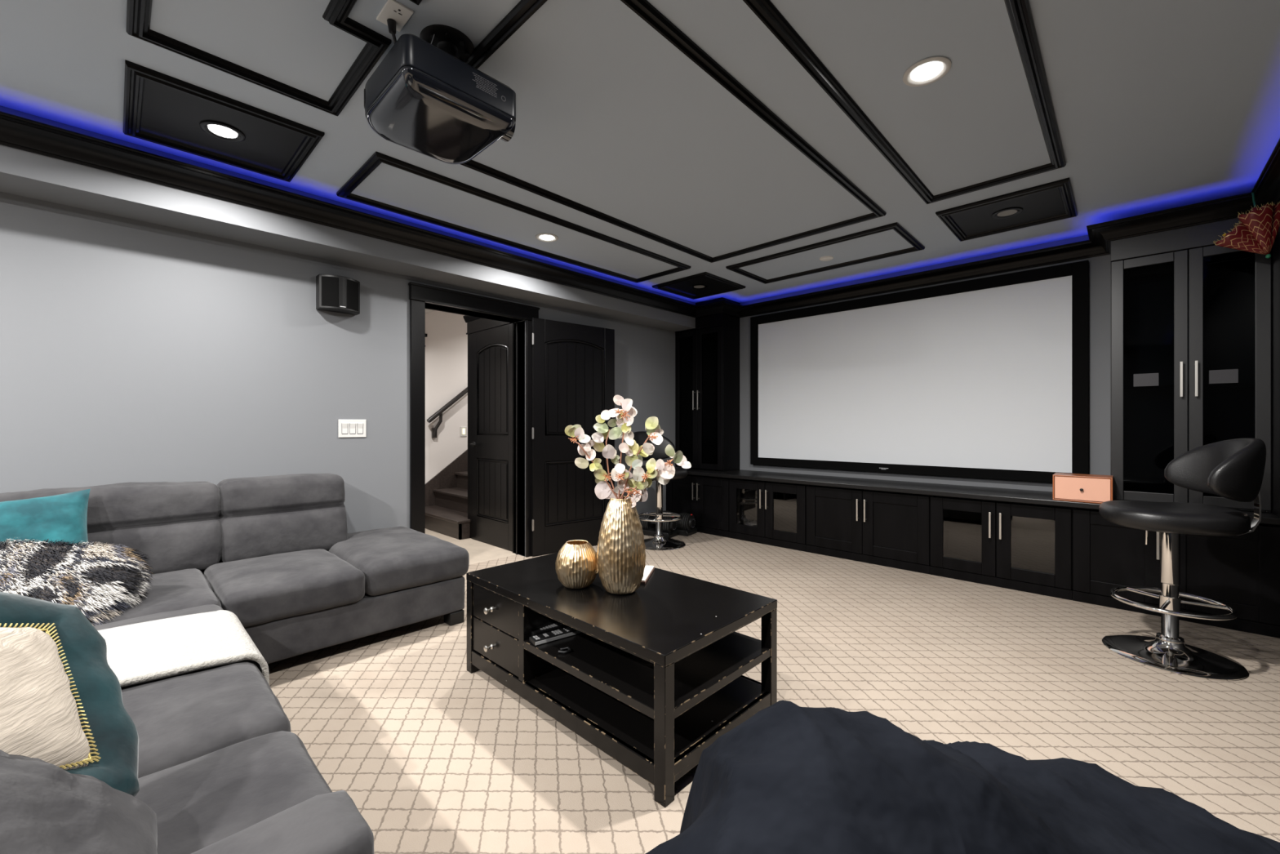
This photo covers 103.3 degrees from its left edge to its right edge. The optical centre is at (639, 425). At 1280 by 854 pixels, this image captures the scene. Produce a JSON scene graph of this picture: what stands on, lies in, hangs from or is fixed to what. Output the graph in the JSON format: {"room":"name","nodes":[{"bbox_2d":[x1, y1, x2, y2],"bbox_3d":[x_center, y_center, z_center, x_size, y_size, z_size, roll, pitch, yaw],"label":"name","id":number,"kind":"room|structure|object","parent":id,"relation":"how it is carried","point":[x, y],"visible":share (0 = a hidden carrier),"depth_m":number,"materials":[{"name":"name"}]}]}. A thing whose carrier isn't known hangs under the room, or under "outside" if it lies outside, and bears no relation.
{"room":"home theater","nodes":[
{"label":"home theater","id":0,"kind":"room"},
{"bbox_2d":[0,191,675,556],"bbox_3d":[-2.188,-0.110,3.176,0.177,2.460,8.248,0,0,44],"label":"wall","id":1,"kind":"structure","parent":0,"point":[132,350],"depth_m":2.80,"materials":[{"name":"grey paint"}]},
{"bbox_2d":[315,274,359,315],"bbox_3d":[-1.920,-0.836,3.236,0.127,0.212,0.235,0,0,44],"label":"wall speaker","id":2,"kind":"object","parent":1,"relation":"attached to","point":[334,293],"visible":1,"depth_m":3.18,"materials":[{"name":"black plastic"}]},
{"bbox_2d":[321,275,338,306],"bbox_3d":[-1.936,-0.836,3.160,0.094,0.184,0.012,0,0,-19],"label":"grille","id":3,"kind":"object","parent":2,"relation":"attached to","point":[330,284],"depth_m":3.16,"materials":[{"name":"black fabric"}]},
{"bbox_2d":[346,279,358,311],"bbox_3d":[-1.845,-0.836,3.254,0.012,0.184,0.090,0,0,17],"label":"grille","id":4,"kind":"object","parent":2,"relation":"attached to","point":[352,284],"depth_m":3.25,"materials":[{"name":"black fabric"}]},
{"bbox_2d":[0,105,704,331],"bbox_3d":[-2.071,-1.200,2.961,0.290,0.277,7.800,0,0,44],"label":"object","id":5,"kind":"structure","parent":1,"relation":"attached to","point":[24,173],"depth_m":2.84,"materials":[{"name":"grey paint"}]},
{"bbox_2d":[337,419,366,437],"bbox_3d":[-1.898,0.020,3.342,0.012,0.118,0.166,0,0,44],"label":"switch plate","id":6,"kind":"object","parent":1,"relation":"attached to","point":[346,428],"visible":1,"depth_m":3.34,"materials":[{"name":"white plastic"}]},
{"bbox_2d":[408,281,539,557],"bbox_3d":[-1.330,0.052,4.056,0.239,2.136,1.097,0,0,44],"label":"doorway","id":7,"kind":"structure","parent":1,"relation":"in","point":[420,294],"depth_m":3.98,"materials":[{"name":"black paint"}]},
{"bbox_2d":[530,317,614,555],"bbox_3d":[-0.589,0.097,4.580,0.872,2.030,0.055,0,0,-39],"label":"door","id":8,"kind":"structure","parent":7,"relation":"attached to","point":[573,364],"depth_m":4.51,"materials":[{"name":"black paint"}]},
{"bbox_2d":[425,310,467,483],"bbox_3d":[-2.211,-0.180,6.250,0.150,2.600,4.450,0,0,44],"label":"wall","id":9,"kind":"structure","parent":0,"point":[446,340],"depth_m":6.03,"materials":[{"name":"white paint"}]},
{"bbox_2d":[425,308,435,313],"bbox_3d":[-2.682,-1.272,5.039,0.850,0.184,1.750,0,0,44],"label":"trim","id":10,"kind":"structure","parent":9,"relation":"attached to","point":[427,310],"depth_m":5.69,"materials":[{"name":"grey paint"}]},
{"bbox_2d":[426,386,467,437],"bbox_3d":[-1.825,-0.687,6.474,0.096,1.665,1.826,0,0,44],"label":"handrail","id":11,"kind":"object","parent":9,"relation":"attached to","point":[439,412],"visible":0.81,"depth_m":5.92,"materials":[{"name":"black wood"}]},
{"bbox_2d":[460,426,466,436],"bbox_3d":[-2.157,0.075,6.188,0.014,0.120,0.075,0,0,44],"label":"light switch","id":12,"kind":"object","parent":9,"relation":"attached to","point":[463,429],"visible":1,"depth_m":6.18,"materials":[{"name":"white plastic"}]},
{"bbox_2d":[0,0,1279,302],"bbox_3d":[-0.587,-1.400,1.638,4.617,0.120,8.248,0,0,44],"label":"ceiling","id":13,"kind":"structure","parent":0,"point":[1158,104],"depth_m":2.13,"materials":[{"name":"grey paint"}]},
{"bbox_2d":[123,59,324,182],"bbox_3d":[-1.894,-1.327,2.306,0.637,0.026,0.640,0,0,44],"label":"ceiling panel","id":14,"kind":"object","parent":13,"relation":"attached to","point":[159,108],"depth_m":2.25,"materials":[{"name":"black wood"}]},
{"bbox_2d":[200,120,245,142],"bbox_3d":[-1.893,-1.333,2.298,0.160,0.013,0.160,0,0,44],"label":"recessed light","id":15,"kind":"object","parent":14,"relation":"attached to","point":[220,131],"visible":1,"depth_m":2.29,"materials":[{"name":"black plastic"}]},
{"bbox_2d":[126,0,422,116],"bbox_3d":[-1.029,-1.327,1.474,1.346,0.026,0.640,0,0,44],"label":"trim","id":16,"kind":"structure","parent":13,"relation":"attached to","point":[336,12],"depth_m":1.80,"materials":[{"name":"black wood"}]},
{"bbox_2d":[376,0,413,31],"bbox_3d":[-0.799,-1.336,1.649,0.118,0.008,0.075,0,0,44],"label":"outlet","id":17,"kind":"object","parent":13,"relation":"attached to","point":[394,10],"visible":1,"depth_m":1.64,"materials":[{"name":"white plastic"}]},
{"bbox_2d":[386,18,396,44],"bbox_3d":[-0.818,-1.265,1.710,0.028,0.140,0.108,0,0,3],"label":"power cord","id":18,"kind":"object","parent":17,"relation":"attached to","point":[391,23],"visible":0.52,"depth_m":1.67,"materials":[{"name":"black plastic"}]},
{"bbox_2d":[364,24,515,164],"bbox_3d":[-0.720,-1.192,1.820,0.439,0.296,0.417,0,0,44],"label":"projector","id":19,"kind":"object","parent":13,"relation":"hanging from","point":[424,97],"visible":1,"depth_m":1.71,"materials":[{"name":"black plastic"}]},
{"bbox_2d":[336,151,690,283],"bbox_3d":[-0.660,-1.327,3.590,0.637,0.026,2.482,0,0,44],"label":"trim","id":20,"kind":"structure","parent":13,"relation":"attached to","point":[344,192],"depth_m":3.18,"materials":[{"name":"black wood"}]},
{"bbox_2d":[535,232,558,241],"bbox_3d":[-0.663,-1.337,3.604,0.160,0.013,0.160,0,0,44],"label":"recessed light","id":21,"kind":"object","parent":13,"relation":"in","point":[544,237],"visible":1,"depth_m":3.60,"materials":[{"name":"grey plastic"}]},
{"bbox_2d":[460,0,886,262],"bbox_3d":[0.205,-1.327,2.758,1.346,0.026,2.482,0,0,44],"label":"trim","id":22,"kind":"structure","parent":13,"relation":"attached to","point":[523,10],"depth_m":2.19,"materials":[{"name":"black paint"}]},
{"bbox_2d":[652,271,745,299],"bbox_3d":[0.566,-1.327,4.866,0.637,0.026,0.642,0,0,44],"label":"trim","id":23,"kind":"structure","parent":13,"relation":"attached to","point":[716,285],"depth_m":4.84,"materials":[{"name":"black paint"}]},
{"bbox_2d":[690,284,707,288],"bbox_3d":[0.569,-1.333,4.869,0.160,0.013,0.160,0,0,44],"label":"recessed light","id":24,"kind":"object","parent":23,"relation":"attached to","point":[697,286],"visible":1,"depth_m":4.86,"materials":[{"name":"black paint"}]},
{"bbox_2d":[725,222,924,284],"bbox_3d":[1.432,-1.327,4.034,1.346,0.026,0.642,0,0,44],"label":"trim","id":25,"kind":"structure","parent":13,"relation":"attached to","point":[917,246],"depth_m":3.91,"materials":[{"name":"black paint"}]},
{"bbox_2d":[819,255,833,261],"bbox_3d":[1.492,-1.334,4.051,0.106,0.012,0.106,0,0,44],"label":"ceiling sensor","id":26,"kind":"object","parent":13,"relation":"attached to","point":[826,258],"visible":1,"depth_m":4.03,"materials":[{"name":"white plastic"}]},
{"bbox_2d":[742,0,1066,204],"bbox_3d":[1.085,-1.327,1.913,0.643,0.026,2.482,0,0,44],"label":"trim","id":27,"kind":"structure","parent":13,"relation":"attached to","point":[1019,11],"depth_m":2.00,"materials":[{"name":"black paint"}]},
{"bbox_2d":[902,56,951,86],"bbox_3d":[1.084,-1.337,1.915,0.160,0.013,0.160,0,0,44],"label":"recessed light","id":28,"kind":"object","parent":13,"relation":"in","point":[928,70],"visible":1,"depth_m":1.91,"materials":[{"name":"grey plastic"}]},
{"bbox_2d":[935,177,1077,241],"bbox_3d":[2.311,-1.327,3.189,0.643,0.026,0.642,0,0,44],"label":"trim","id":29,"kind":"structure","parent":13,"relation":"attached to","point":[1054,201],"depth_m":3.14,"materials":[{"name":"black paint"}]},
{"bbox_2d":[991,207,1022,218],"bbox_3d":[2.306,-1.333,3.179,0.160,0.013,0.160,0,0,44],"label":"recessed light","id":30,"kind":"object","parent":29,"relation":"attached to","point":[1008,212],"visible":1,"depth_m":3.17,"materials":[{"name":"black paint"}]},
{"bbox_2d":[642,526,678,537],"bbox_3d":[0.175,1.093,5.192,0.404,0.055,0.210,0,0,34],"label":"tray","id":31,"kind":"object","parent":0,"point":[650,531],"depth_m":5.10,"materials":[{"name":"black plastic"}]},
{"bbox_2d":[267,528,1279,853],"bbox_3d":[-1.252,1.170,2.486,6.750,0.100,8.550,0,0,44],"label":"floor","id":32,"kind":"structure","parent":0,"point":[435,755],"depth_m":2.03,"materials":[{"name":"beige carpet"}]},
{"bbox_2d":[0,473,469,853],"bbox_3d":[-1.379,0.702,1.731,2.949,0.836,2.269,0,0,44],"label":"sectional sofa","id":33,"kind":"object","parent":32,"relation":"on","point":[222,769],"visible":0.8,"depth_m":2.26,"materials":[{"name":"grey fabric"}]},
{"bbox_2d":[0,488,90,546],"bbox_3d":[-2.547,0.508,2.032,0.275,0.444,0.501,0,0,33],"label":"cushion","id":34,"kind":"object","parent":33,"relation":"on","point":[60,517],"visible":0.57,"depth_m":2.10,"materials":[{"name":"teal fabric"}]},
{"bbox_2d":[0,591,139,796],"bbox_3d":[-1.024,0.424,0.749,0.353,0.426,0.499,0,0,7],"label":"cushion","id":35,"kind":"object","parent":33,"relation":"on","point":[61,704],"visible":0.8,"depth_m":0.85,"materials":[{"name":"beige fabric"}]},
{"bbox_2d":[0,537,154,625],"bbox_3d":[-2.257,0.638,1.872,0.661,0.430,0.450,0,0,-23],"label":"cushion","id":36,"kind":"object","parent":33,"relation":"on","point":[99,580],"visible":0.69,"depth_m":1.88,"materials":[{"name":"fur"}]},
{"bbox_2d":[0,749,157,853],"bbox_3d":[-0.837,0.599,0.630,0.393,0.351,0.350,0,0,44],"label":"cushion","id":37,"kind":"object","parent":33,"relation":"on","point":[46,808],"visible":1,"depth_m":0.70,"materials":[{"name":"grey fabric"}]},
{"bbox_2d":[0,480,222,574],"bbox_3d":[-2.535,0.513,2.412,0.338,0.459,0.834,0,0,44],"label":"cushion","id":38,"kind":"object","parent":33,"relation":"on","point":[178,526],"depth_m":2.46,"materials":[{"name":"grey fabric"}]},
{"bbox_2d":[92,568,221,625],"bbox_3d":[-2.217,0.780,2.070,0.740,0.182,0.716,0,0,44],"label":"seat cushion","id":39,"kind":"object","parent":33,"relation":"on","point":[171,589],"depth_m":2.13,"materials":[{"name":"grey fabric"}]},
{"bbox_2d":[93,604,223,630],"bbox_3d":[-1.736,0.779,1.605,0.609,0.184,0.718,0,0,44],"label":"seat cushion","id":40,"kind":"object","parent":33,"relation":"on","point":[201,608],"depth_m":1.87,"materials":[{"name":"grey fabric"}]},
{"bbox_2d":[97,609,269,687],"bbox_3d":[-1.561,0.733,1.481,0.531,0.134,0.689,0,0,44],"label":"throw blanket","id":41,"kind":"object","parent":33,"relation":"on","point":[157,649],"visible":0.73,"depth_m":1.55,"materials":[{"name":"white fabric"}]},
{"bbox_2d":[120,659,291,777],"bbox_3d":[-1.303,0.779,1.189,0.603,0.183,0.717,0,0,44],"label":"seat cushion","id":42,"kind":"object","parent":33,"relation":"on","point":[178,719],"depth_m":1.23,"materials":[{"name":"grey fabric"}]},
{"bbox_2d":[134,730,332,853],"bbox_3d":[-0.874,0.779,0.775,0.599,0.185,0.717,0,0,44],"label":"seat cushion","id":43,"kind":"object","parent":33,"relation":"on","point":[200,798],"depth_m":0.98,"materials":[{"name":"grey fabric"}]},
{"bbox_2d":[217,473,347,562],"bbox_3d":[-2.050,0.514,2.921,0.331,0.447,0.604,0,0,44],"label":"cushion","id":44,"kind":"object","parent":33,"relation":"on","point":[257,517],"depth_m":2.80,"materials":[{"name":"grey fabric"}]},
{"bbox_2d":[203,548,364,627],"bbox_3d":[-1.784,0.775,2.534,0.726,0.185,0.557,0,0,44],"label":"seat cushion","id":45,"kind":"object","parent":33,"relation":"on","point":[264,588],"depth_m":2.36,"materials":[{"name":"grey fabric"}]},
{"bbox_2d":[328,526,469,595],"bbox_3d":[-1.494,0.770,3.022,0.976,0.196,0.565,0,0,44],"label":"cushion","id":46,"kind":"object","parent":33,"relation":"on","point":[397,561],"depth_m":2.75,"materials":[{"name":"grey fabric"}]},
{"bbox_2d":[425,448,470,539],"bbox_3d":[-2.102,0.346,5.418,1.159,1.549,3.100,0,0,44],"label":"staircase","id":47,"kind":"structure","parent":32,"relation":"on","point":[446,492],"depth_m":5.69,"materials":[{"name":"brown wood"}]},
{"bbox_2d":[466,551,777,807],"bbox_3d":[-0.141,0.896,2.125,1.203,0.447,0.687,0,0,44],"label":"coffee table","id":48,"kind":"object","parent":32,"relation":"on","point":[652,677],"visible":0.88,"depth_m":1.85,"materials":[{"name":"black paint"}]},
{"bbox_2d":[531,622,568,636],"bbox_3d":[-0.363,0.836,2.082,0.185,0.026,0.048,0,0,-36],"label":"remote control","id":49,"kind":"object","parent":48,"relation":"on","point":[558,625],"visible":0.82,"depth_m":2.06,"materials":[{"name":"black plastic"}]},
{"bbox_2d":[528,626,581,645],"bbox_3d":[-0.337,0.839,2.027,0.205,0.020,0.056,0,0,-36],"label":"remote control","id":50,"kind":"object","parent":48,"relation":"on","point":[566,632],"visible":0.88,"depth_m":2.01,"materials":[{"name":"black plastic"}]},
{"bbox_2d":[558,646,571,653],"bbox_3d":[-0.285,0.842,1.895,0.047,0.013,0.040,0,0,-31],"label":"cable loop","id":51,"kind":"object","parent":48,"relation":"on","point":[562,649],"visible":1,"depth_m":1.89,"materials":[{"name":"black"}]},
{"bbox_2d":[555,539,598,588],"bbox_3d":[-0.263,0.580,2.117,0.180,0.182,0.183,0,0,-26],"label":"vase","id":52,"kind":"object","parent":48,"relation":"on","point":[576,566],"visible":0.99,"depth_m":2.06,"materials":[{"name":"gold metal"}]},
{"bbox_2d":[596,496,645,594],"bbox_3d":[-0.077,0.482,2.054,0.198,0.378,0.200,0,0,-10],"label":"vase","id":53,"kind":"object","parent":48,"relation":"on","point":[620,553],"visible":0.95,"depth_m":1.98,"materials":[{"name":"gold metal"}]},
{"bbox_2d":[564,424,617,498],"bbox_3d":[-0.190,0.218,2.042,0.226,0.446,0.076,0,0,-8],"label":"branch","id":54,"kind":"object","parent":53,"relation":"in","point":[575,430],"visible":0.99,"depth_m":2.04,"materials":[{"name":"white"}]},
{"bbox_2d":[591,422,619,499],"bbox_3d":[-0.137,0.212,2.057,0.118,0.458,0.087,0,0,3],"label":"branch","id":55,"kind":"object","parent":53,"relation":"in","point":[602,488],"visible":1,"depth_m":2.05,"materials":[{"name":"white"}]},
{"bbox_2d":[595,395,637,498],"bbox_3d":[-0.096,0.158,2.059,0.171,0.567,0.089,0,0,10],"label":"branch","id":56,"kind":"object","parent":53,"relation":"in","point":[624,416],"visible":0.96,"depth_m":2.05,"materials":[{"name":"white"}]},
{"bbox_2d":[608,462,648,507],"bbox_3d":[-0.047,0.297,2.039,0.165,0.288,0.081,0,0,-3],"label":"branch","id":57,"kind":"object","parent":53,"relation":"in","point":[616,474],"visible":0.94,"depth_m":2.05,"materials":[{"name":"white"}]},
{"bbox_2d":[621,416,663,498],"bbox_3d":[0.008,0.202,2.059,0.178,0.477,0.089,0,0,2],"label":"branch","id":58,"kind":"object","parent":53,"relation":"in","point":[653,429],"visible":0.99,"depth_m":2.05,"materials":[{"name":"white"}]},
{"bbox_2d":[624,444,691,498],"bbox_3d":[0.066,0.259,2.042,0.280,0.365,0.094,0,0,1],"label":"branch","id":59,"kind":"object","parent":53,"relation":"in","point":[663,471],"visible":0.98,"depth_m":2.04,"materials":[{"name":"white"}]},
{"bbox_2d":[471,649,770,785],"bbox_3d":[-0.132,1.047,2.134,1.197,0.062,0.655,0,0,44],"label":"shelf","id":60,"kind":"object","parent":48,"relation":"attached to","point":[619,730],"depth_m":1.79,"materials":[{"name":"black paint"}]},
{"bbox_2d":[523,631,770,719],"bbox_3d":[0.033,0.865,1.976,0.738,0.031,0.655,0,0,44],"label":"shelf","id":61,"kind":"object","parent":48,"relation":"attached to","point":[628,677],"depth_m":1.78,"materials":[{"name":"black paint"}]},
{"bbox_2d":[640,565,654,583],"bbox_3d":[-0.029,0.665,2.271,0.151,0.016,0.230,0,0,12],"label":"booklet","id":62,"kind":"object","parent":48,"relation":"on","point":[648,570],"visible":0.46,"depth_m":2.26,"materials":[{"name":"white paper"}]},
{"bbox_2d":[639,512,678,537],"bbox_3d":[0.175,1.012,5.192,0.417,0.216,0.210,0,0,34],"label":"dumbbell","id":63,"kind":"object","parent":32,"relation":"on","point":[649,528],"visible":0.64,"depth_m":5.11,"materials":[{"name":"black plastic"}]},
{"bbox_2d":[631,431,687,551],"bbox_3d":[0.175,0.589,4.780,0.549,1.062,0.520,0,0,42],"label":"bar stool","id":64,"kind":"object","parent":32,"relation":"on","point":[659,543],"visible":0.48,"depth_m":4.73,"materials":[{"name":"silver metal"}]},
{"bbox_2d":[662,511,697,536],"bbox_3d":[0.372,1.012,5.294,0.417,0.216,0.210,0,0,34],"label":"dumbbell","id":65,"kind":"object","parent":32,"relation":"on","point":[685,526],"visible":0.55,"depth_m":5.16,"materials":[{"name":"black plastic"}]},
{"bbox_2d":[675,527,697,536],"bbox_3d":[0.372,1.093,5.294,0.404,0.055,0.210,0,0,34],"label":"tray","id":66,"kind":"object","parent":32,"relation":"on","point":[686,531],"depth_m":5.15,"materials":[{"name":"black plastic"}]},
{"bbox_2d":[666,474,730,537],"bbox_3d":[0.742,0.820,5.495,0.830,0.600,0.524,0,0,44],"label":"base cabinet","id":67,"kind":"object","parent":32,"relation":"on","point":[706,498],"visible":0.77,"depth_m":5.27,"materials":[{"name":"black wood"}]},
{"bbox_2d":[728,478,807,551],"bbox_3d":[1.333,0.820,4.927,0.806,0.600,0.524,0,0,44],"label":"base cabinet","id":68,"kind":"object","parent":32,"relation":"on","point":[774,513],"visible":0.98,"depth_m":4.74,"materials":[{"name":"black wood"}]},
{"bbox_2d":[805,484,930,574],"bbox_3d":[1.979,0.820,4.306,0.982,0.600,0.524,0,0,44],"label":"base cabinet","id":69,"kind":"object","parent":32,"relation":"on","point":[890,529],"visible":0.94,"depth_m":4.09,"materials":[{"name":"black wood"}]},
{"bbox_2d":[686,468,1279,524],"bbox_3d":[1.986,0.501,4.296,4.288,0.034,0.547,0,0,44],"label":"countertop","id":70,"kind":"structure","parent":69,"relation":"on","point":[1028,496],"depth_m":3.97,"materials":[{"name":"black wood"}]},
{"bbox_2d":[675,313,739,471],"bbox_3d":[0.732,-0.348,5.622,0.641,1.663,0.370,0,0,44],"label":"tall cabinet","id":71,"kind":"object","parent":70,"relation":"on","point":[707,360],"visible":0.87,"depth_m":5.46,"materials":[{"name":"black wood"}]},
{"bbox_2d":[695,297,739,318],"bbox_3d":[2.164,-1.254,4.272,4.000,0.169,0.337,0,0,44],"label":"trim","id":72,"kind":"structure","parent":71,"relation":"on","point":[721,298],"depth_m":5.40,"materials":[{"name":"black wood"}]},
{"bbox_2d":[1052,472,1113,503],"bbox_3d":[2.842,0.402,3.250,0.285,0.163,0.214,0,0,44],"label":"drawer box","id":73,"kind":"object","parent":70,"relation":"on","point":[1078,487],"visible":0.91,"depth_m":3.19,"materials":[{"name":"orange wood"}]},
{"bbox_2d":[1110,217,1271,512],"bbox_3d":[3.342,-0.348,3.114,0.651,1.663,0.370,0,0,44],"label":"tall cabinet","id":74,"kind":"object","parent":70,"relation":"on","point":[1190,315],"visible":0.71,"depth_m":3.00,"materials":[{"name":"black wood"}]},
{"bbox_2d":[645,700,1279,853],"bbox_3d":[0.531,0.797,0.674,1.178,0.646,1.606,0,0,44],"label":"bean bag","id":75,"kind":"object","parent":32,"relation":"on","point":[790,778],"visible":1,"depth_m":0.77,"materials":[{"name":"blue fabric"}]},
{"bbox_2d":[929,495,1072,599],"bbox_3d":[2.627,0.820,3.683,0.813,0.600,0.524,0,0,44],"label":"base cabinet","id":76,"kind":"object","parent":32,"relation":"on","point":[1024,547],"visible":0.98,"depth_m":3.48,"materials":[{"name":"black wood"}]},
{"bbox_2d":[1072,506,1279,638],"bbox_3d":[3.227,0.820,3.106,0.847,0.600,0.524,0,0,44],"label":"base cabinet","id":77,"kind":"object","parent":32,"relation":"on","point":[1242,572],"visible":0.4,"depth_m":2.88,"materials":[{"name":"black wood"}]},
{"bbox_2d":[1098,437,1266,680],"bbox_3d":[2.591,0.589,2.441,0.549,1.062,0.520,0,0,20],"label":"bar stool","id":78,"kind":"object","parent":32,"relation":"on","point":[1233,469],"visible":1,"depth_m":2.39,"materials":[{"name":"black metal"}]},
{"bbox_2d":[739,235,1110,491],"bbox_3d":[2.282,-0.110,4.496,4.440,2.460,0.150,0,0,44],"label":"wall","id":79,"kind":"structure","parent":0,"point":[1099,266],"depth_m":3.81,"materials":[{"name":"grey paint"}]},
{"bbox_2d":[750,260,1088,482],"bbox_3d":[2.162,-0.368,4.468,2.694,1.564,0.054,0,0,44],"label":"projection screen","id":80,"kind":"object","parent":79,"relation":"attached to","point":[988,377],"visible":0.87,"depth_m":4.19,"materials":[{"name":"white fabric"}]},
{"bbox_2d":[1271,248,1271,510],"bbox_3d":[0.971,-0.110,0.036,0.150,2.460,8.098,0,0,44],"label":"wall","id":81,"kind":"structure","parent":0,"point":[1271,249],"depth_m":2.90,"materials":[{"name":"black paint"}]},
{"bbox_2d":[0,111,1279,317],"bbox_3d":[-0.473,-1.224,1.528,4.000,0.097,7.948,0,0,44],"label":"crown molding","id":82,"kind":"structure","parent":81,"relation":"attached to","point":[15,131],"depth_m":3.06,"materials":[{"name":"black wood"}]},
{"bbox_2d":[1213,187,1279,258],"bbox_3d":[3.263,-1.086,2.689,0.258,0.420,0.206,0,0,-2],"label":"hanging ornament","id":83,"kind":"object","parent":81,"relation":"hanging from","point":[1257,230],"visible":1,"depth_m":2.66,"materials":[{"name":"red fabric"}]},
{"bbox_2d":[1271,199,1279,517],"bbox_3d":[3.415,-0.384,2.704,0.020,1.733,0.252,0,0,44],"label":"trim","id":84,"kind":"structure","parent":81,"relation":"attached to","point":[1276,246],"depth_m":2.71,"materials":[{"name":"black wood"}]},
{"bbox_3d":[-0.449,-0.180,5.762,0.898,2.600,2.713,0,0,44],"label":"wall","id":85,"kind":"structure","parent":0,"visible":0},
{"bbox_2d":[462,315,511,538],"bbox_3d":[-1.418,0.013,4.769,0.917,2.215,0.062,0,0,44],"label":"door frame","id":86,"kind":"structure","parent":85,"relation":"in","point":[474,324],"depth_m":5.02,"materials":[{"name":"black paint"}]},
{"bbox_2d":[470,323,512,551],"bbox_3d":[-1.384,0.105,4.722,0.800,2.020,0.088,0,0,44],"label":"door","id":87,"kind":"structure","parent":86,"relation":"attached to","point":[491,349],"depth_m":4.72,"materials":[{"name":"black paint"}]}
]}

